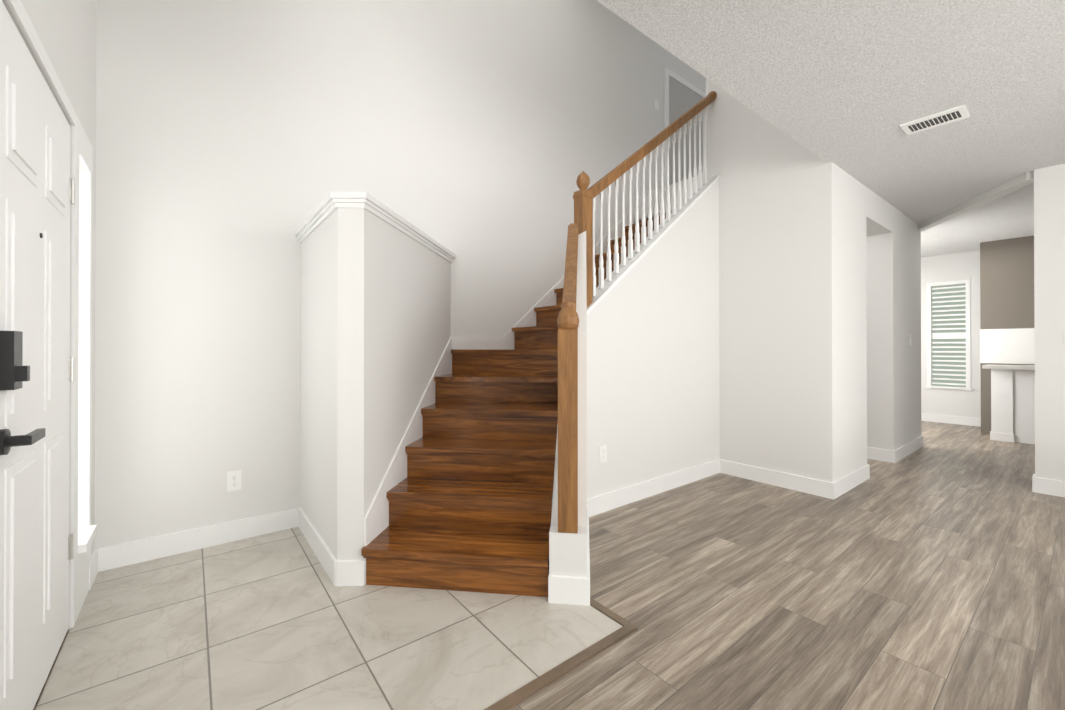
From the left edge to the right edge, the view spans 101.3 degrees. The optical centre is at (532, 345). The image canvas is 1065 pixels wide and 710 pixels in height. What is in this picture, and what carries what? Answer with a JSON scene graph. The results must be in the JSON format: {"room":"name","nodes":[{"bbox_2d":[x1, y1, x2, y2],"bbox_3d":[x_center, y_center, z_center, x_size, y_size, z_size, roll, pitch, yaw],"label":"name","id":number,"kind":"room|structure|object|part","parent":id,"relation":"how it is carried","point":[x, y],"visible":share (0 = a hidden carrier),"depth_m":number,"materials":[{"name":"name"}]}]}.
{"room":"entrance hall","nodes":[
{"label":"entrance hall","id":0,"kind":"room"},
{"bbox_2d":[2,0,95,628],"bbox_3d":[-0.214,-1.464,-0.449,0.140,5.200,6.660,0,0,-38],"label":"wall","id":1,"kind":"structure","parent":0,"point":[65,30],"depth_m":2.01,"materials":[{"name":"white paint"}]},
{"bbox_2d":[0,0,74,709],"bbox_3d":[-1.611,0.123,1.407,0.057,2.016,0.910,0,0,-38],"label":"front door","id":2,"kind":"structure","parent":1,"relation":"in","point":[19,189],"depth_m":1.40,"materials":[{"name":"white paint"}]},
{"bbox_3d":[-1.861,0.092,1.763,0.012,1.535,0.042,0,0,-38],"label":"front door hinges","id":3,"kind":"part","parent":2,"relation":"part of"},
{"bbox_2d":[6,0,96,627],"bbox_3d":[-1.734,0.096,1.512,0.175,2.095,1.360,0,0,-38],"label":"door frame","id":4,"kind":"structure","parent":1,"relation":"attached to","point":[82,149],"depth_m":1.81,"materials":[{"name":"white paint"}]},
{"bbox_2d":[36,527,622,709],"bbox_3d":[-0.919,1.143,1.988,1.769,0.004,1.940,0,0,-38],"label":"floor","id":5,"kind":"structure","parent":0,"point":[278,620],"depth_m":1.69,"materials":[{"name":"beige tile"}]},
{"bbox_2d":[300,208,450,560],"bbox_3d":[-0.766,0.228,2.734,1.060,1.840,0.960,0,0,-38],"label":"wall","id":6,"kind":"structure","parent":0,"point":[375,314],"depth_m":2.28,"materials":[{"name":"white paint"}]},
{"bbox_2d":[295,192,455,262],"bbox_3d":[-0.746,-0.691,2.724,1.147,0.067,1.005,0,0,-38],"label":"trim","id":7,"kind":"structure","parent":6,"relation":"on","point":[326,208],"depth_m":2.33,"materials":[{"name":"white paint"}]},
{"bbox_2d":[364,190,651,584],"bbox_3d":[0.280,-0.320,3.550,3.509,2.942,0.968,0,0,-38],"label":"trim","id":8,"kind":"structure","parent":6,"relation":"attached to","point":[376,521],"depth_m":2.88,"materials":[{"name":"white paint"}]},
{"bbox_2d":[89,413,1064,605],"bbox_3d":[3.513,1.087,2.465,9.334,0.120,6.660,0,0,-38],"label":"baseboard","id":9,"kind":"structure","parent":6,"relation":"attached to","point":[568,590],"depth_m":2.66,"materials":[{"name":"white paint"}]},
{"bbox_2d":[94,0,705,548],"bbox_3d":[1.636,-1.443,5.322,10.174,5.200,0.140,0,0,-38],"label":"wall","id":10,"kind":"structure","parent":0,"point":[238,142],"depth_m":2.71,"materials":[{"name":"white paint"}]},
{"bbox_2d":[227,470,240,491],"bbox_3d":[-1.752,0.792,2.564,0.070,0.115,0.007,0,0,-38],"label":"outlet","id":11,"kind":"object","parent":10,"relation":"attached to","point":[231,475],"visible":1,"depth_m":2.56,"materials":[{"name":"white plastic"}]},
{"bbox_2d":[655,99,658,110],"bbox_3d":[1.453,-2.809,5.085,0.070,0.115,0.014,0,0,-38],"label":"light switch","id":12,"kind":"object","parent":10,"relation":"attached to","point":[657,105],"visible":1,"depth_m":5.08,"materials":[{"name":"white plastic"}]},
{"bbox_2d":[664,66,705,186],"bbox_3d":[1.922,-2.480,5.451,0.890,1.665,0.016,0,0,-38],"label":"door frame","id":13,"kind":"structure","parent":10,"relation":"attached to","point":[683,99],"depth_m":5.38,"materials":[{"name":"grey"}]},
{"bbox_2d":[33,421,1064,709],"bbox_3d":[3.566,1.173,2.721,10.334,0.050,7.000,0,0,-38],"label":"floor","id":14,"kind":"structure","parent":0,"point":[929,575],"depth_m":2.03,"materials":[{"name":"brown wood"}]},
{"bbox_2d":[361,91,716,596],"bbox_3d":[0.510,-0.604,3.263,3.551,3.508,1.694,0,0,-38],"label":"staircase","id":15,"kind":"structure","parent":14,"relation":"on","point":[470,497],"depth_m":2.50,"materials":[{"name":"brown wood"}]},
{"bbox_3d":[0.219,-0.444,2.464,0.696,0.741,0.696,0,0,-38],"label":"handrail","id":16,"kind":"part","parent":15,"relation":"part of","materials":[{"name":"brown wood"}]},
{"bbox_3d":[1.025,-1.688,3.541,1.664,1.339,0.096,0,0,-38],"label":"handrail","id":17,"kind":"part","parent":15,"relation":"part of","materials":[{"name":"brown wood"}]},
{"bbox_2d":[484,598,636,709],"bbox_3d":[-0.364,1.138,1.308,1.804,0.009,0.255,0,0,-38],"label":"trim","id":18,"kind":"structure","parent":14,"relation":"on","point":[514,698],"depth_m":1.56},
{"bbox_2d":[990,369,1017,442],"bbox_3d":[5.777,0.716,5.359,0.200,0.878,0.180,0,0,-38],"label":"base cabinet","id":19,"kind":"object","parent":14,"relation":"on","point":[1013,405],"depth_m":5.28,"materials":[{"name":"white paint"}]},
{"bbox_2d":[982,364,1034,369],"bbox_3d":[6.876,0.251,3.960,0.500,0.038,3.860,0,0,-38],"label":"countertop","id":20,"kind":"structure","parent":19,"relation":"on","point":[1021,367],"depth_m":5.20,"materials":[{"name":"grey stone"}]},
{"bbox_2d":[549,231,586,576],"bbox_3d":[0.223,0.184,2.480,0.167,1.925,1.079,0,0,7],"label":"wall","id":21,"kind":"structure","parent":0,"point":[567,554],"depth_m":2.02,"materials":[{"name":"white paint"}]},
{"bbox_2d":[587,179,719,498],"bbox_3d":[0.987,-0.196,3.506,1.730,2.693,0.130,0,0,-38],"label":"wall","id":22,"kind":"structure","parent":0,"point":[653,364],"depth_m":3.44,"materials":[{"name":"white paint"}]},
{"bbox_2d":[599,445,606,462],"bbox_3d":[0.491,0.749,3.026,0.070,0.115,0.007,0,0,-38],"label":"outlet","id":23,"kind":"object","parent":22,"relation":"attached to","point":[603,453],"visible":1,"depth_m":3.02,"materials":[{"name":"white plastic"}]},
{"bbox_2d":[587,174,719,314],"bbox_3d":[0.990,-0.883,3.506,1.730,1.379,0.146,0,0,-38],"label":"trim","id":24,"kind":"structure","parent":22,"relation":"on","point":[609,286],"depth_m":3.38,"materials":[{"name":"white paint"}]},
{"bbox_2d":[706,78,825,475],"bbox_3d":[1.990,-1.449,3.732,0.120,5.200,1.020,0,0,-38],"label":"wall","id":25,"kind":"structure","parent":0,"point":[757,162],"depth_m":3.72,"materials":[{"name":"white paint"}]},
{"bbox_2d":[596,0,1064,256],"bbox_3d":[3.690,-1.525,2.702,10.174,0.265,6.800,0,0,-38],"label":"ceiling","id":26,"kind":"structure","parent":0,"point":[849,87],"depth_m":2.32,"materials":[{"name":"white paint"}]},
{"bbox_2d":[900,105,969,134],"bbox_3d":[2.476,-1.385,2.689,0.190,0.013,0.290,0,0,-38],"label":"ceiling vent","id":27,"kind":"object","parent":26,"relation":"in","point":[963,111],"depth_m":2.66,"materials":[{"name":"white plastic"}]},
{"bbox_3d":[2.476,-1.380,2.689,0.110,0.002,0.204,0,0,-38],"label":"ceiling air vent louvers","id":28,"kind":"part","parent":27,"relation":"part of","materials":[{"name":"white metal"}]},
{"bbox_2d":[908,111,961,131],"bbox_3d":[2.476,-1.382,2.689,0.110,0.001,0.230,0,0,-38],"label":"ceiling air vent slots","id":29,"kind":"object","parent":27,"relation":"attached to","point":[944,117],"visible":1,"depth_m":2.69,"materials":[{"name":"grey metal"}]},
{"bbox_2d":[918,172,1033,230],"bbox_3d":[4.237,-1.357,4.268,0.100,0.060,1.643,0,0,17],"label":"ceiling beam","id":30,"kind":"structure","parent":26,"relation":"attached to","point":[1015,184],"depth_m":4.01,"materials":[{"name":"white paint"}]},
{"bbox_2d":[800,162,920,482],"bbox_3d":[3.303,-0.117,4.248,2.830,2.540,0.220,0,0,-38],"label":"wall","id":31,"kind":"structure","parent":0,"point":[860,312],"depth_m":3.54,"materials":[{"name":"white paint"}]},
{"bbox_2d":[921,250,980,417],"bbox_3d":[7.233,-0.113,5.386,0.120,2.540,6.660,0,0,-38],"label":"wall","id":32,"kind":"structure","parent":0,"point":[946,268],"depth_m":6.50,"materials":[{"name":"white paint"}]},
{"bbox_2d":[925,280,972,390],"bbox_3d":[6.261,-0.154,6.568,0.110,1.630,0.520,0,0,-38],"label":"window","id":33,"kind":"structure","parent":32,"relation":"in","point":[966,335],"depth_m":6.58,"materials":[{"name":"white paint"}]},
{"bbox_2d":[980,236,1034,433],"bbox_3d":[7.403,-0.117,4.115,0.120,2.540,4.450,0,0,-38],"label":"wall","id":34,"kind":"structure","parent":0,"point":[1006,283],"depth_m":5.66,"materials":[{"name":"brown paint"}]},
{"bbox_2d":[980,328,1034,363],"bbox_3d":[7.195,-0.002,4.269,0.013,0.450,3.950,0,0,-38],"label":"backsplash","id":35,"kind":"structure","parent":34,"relation":"attached to","point":[1009,346],"depth_m":5.62,"materials":[{"name":"white tile"}]},
{"bbox_2d":[1034,163,1064,480],"bbox_3d":[5.182,-0.125,1.973,0.120,2.540,3.820,0,0,-38],"label":"wall","id":36,"kind":"structure","parent":0,"point":[1049,255],"depth_m":3.38,"materials":[{"name":"white paint"}]}
]}

